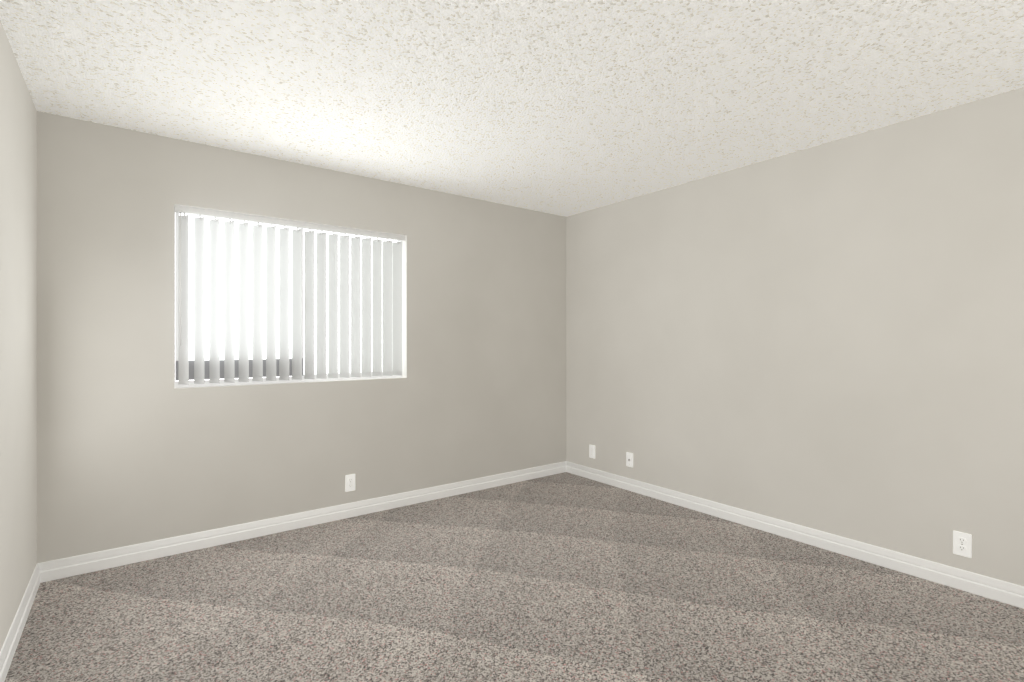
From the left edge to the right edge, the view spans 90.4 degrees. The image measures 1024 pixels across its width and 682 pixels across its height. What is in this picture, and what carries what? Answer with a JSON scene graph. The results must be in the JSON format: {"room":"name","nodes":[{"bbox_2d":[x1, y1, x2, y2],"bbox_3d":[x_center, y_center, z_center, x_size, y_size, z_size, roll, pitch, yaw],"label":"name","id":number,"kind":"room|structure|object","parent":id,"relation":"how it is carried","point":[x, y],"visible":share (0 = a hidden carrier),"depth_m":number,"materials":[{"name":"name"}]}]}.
{"room":"empty bedroom","nodes":[
{"label":"empty bedroom","id":0,"kind":"room"},
{"bbox_2d":[0,20,36,650],"bbox_3d":[-1.314,0.030,0.988,0.150,2.440,4.000,0,0,-37],"label":"wall","id":1,"kind":"structure","parent":0,"point":[18,336],"depth_m":2.16,"materials":[{"name":"paint"}]},
{"bbox_2d":[0,564,40,681],"bbox_3d":[-1.248,1.200,1.038,0.016,0.100,4.000,0,0,-37],"label":"baseboard","id":2,"kind":"structure","parent":1,"relation":"attached to","point":[9,646],"depth_m":2.12,"materials":[{"name":"white paint"}]},
{"bbox_2d":[37,111,565,562],"bbox_3d":[-1.014,0.030,3.813,4.030,2.440,0.150,0,0,-37],"label":"wall","id":3,"kind":"structure","parent":0,"point":[134,446],"depth_m":3.22,"materials":[{"name":"white paint"}]},
{"bbox_2d":[174,212,401,387],"bbox_3d":[-1.459,-0.263,3.519,1.478,1.085,0.059,0,0,-37],"label":"window","id":4,"kind":"structure","parent":3,"relation":"in","point":[191,368],"depth_m":3.26,"materials":[{"name":"white"}]},
{"bbox_2d":[174,205,404,384],"bbox_3d":[-1.419,-0.271,3.466,1.470,1.065,0.076,0,0,-37],"label":"window blinds","id":5,"kind":"object","parent":4,"relation":"attached to","point":[381,308],"visible":1,"depth_m":3.44,"materials":[{"name":"white plastic"}]},
{"bbox_2d":[345,474,354,491],"bbox_3d":[-1.147,1.008,3.613,0.072,0.118,0.009,0,0,-37],"label":"outlet","id":6,"kind":"object","parent":3,"relation":"attached to","point":[350,482],"visible":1,"depth_m":3.61,"materials":[{"name":"white plastic"}]},
{"bbox_2d":[37,461,565,582],"bbox_3d":[-0.964,1.200,3.746,3.730,0.100,0.016,0,0,-37],"label":"baseboard","id":7,"kind":"structure","parent":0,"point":[89,562],"depth_m":3.27,"materials":[{"name":"white paint"}]},
{"bbox_2d":[0,0,1023,216],"bbox_3d":[0.235,-1.250,2.155,4.030,0.120,4.300,0,0,-37],"label":"ceiling","id":8,"kind":"structure","parent":0,"point":[566,108],"depth_m":2.31,"materials":[{"name":"white paint"}]},
{"bbox_2d":[4,472,1023,681],"bbox_3d":[0.235,1.310,2.155,4.030,0.120,4.300,0,0,-37],"label":"floor","id":9,"kind":"structure","parent":0,"point":[565,577],"depth_m":2.38,"materials":[{"name":"grey carpet"}]},
{"bbox_2d":[566,87,1023,585],"bbox_3d":[1.784,0.030,3.323,0.150,2.440,4.000,0,0,-37],"label":"wall","id":10,"kind":"structure","parent":0,"point":[828,337],"depth_m":3.03,"materials":[{"name":"paint"}]},
{"bbox_2d":[589,444,594,458],"bbox_3d":[0.724,1.000,4.599,0.009,0.118,0.072,0,0,-37],"label":"electrical outlet","id":11,"kind":"object","parent":10,"relation":"attached to","point":[591,451],"visible":1,"depth_m":4.59,"materials":[{"name":"white plastic"}]},
{"bbox_2d":[626,452,632,467],"bbox_3d":[0.980,0.994,4.252,0.018,0.118,0.072,0,0,-37],"label":"outlet","id":12,"kind":"object","parent":10,"relation":"attached to","point":[629,459],"visible":1,"depth_m":4.25,"materials":[{"name":"white plastic"}]},
{"bbox_2d":[566,461,1023,608],"bbox_3d":[1.718,1.200,3.273,0.016,0.100,4.000,0,0,-37],"label":"baseboard","id":13,"kind":"structure","parent":10,"relation":"attached to","point":[1012,594],"depth_m":3.02,"materials":[{"name":"white paint"}]},
{"bbox_2d":[953,531,971,557],"bbox_3d":[2.263,1.022,2.557,0.009,0.118,0.072,0,0,-37],"label":"electrical outlet","id":14,"kind":"object","parent":10,"relation":"attached to","point":[962,543],"visible":1,"depth_m":2.56,"materials":[{"name":"white plastic"}]},
{"label":"outside","id":15,"kind":"structure","parent":0,"visible":0},
{"bbox_2d":[175,213,396,380],"bbox_3d":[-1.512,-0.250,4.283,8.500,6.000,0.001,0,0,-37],"label":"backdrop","id":16,"kind":"structure","parent":15,"point":[191,269],"depth_m":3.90,"materials":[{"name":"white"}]}
]}

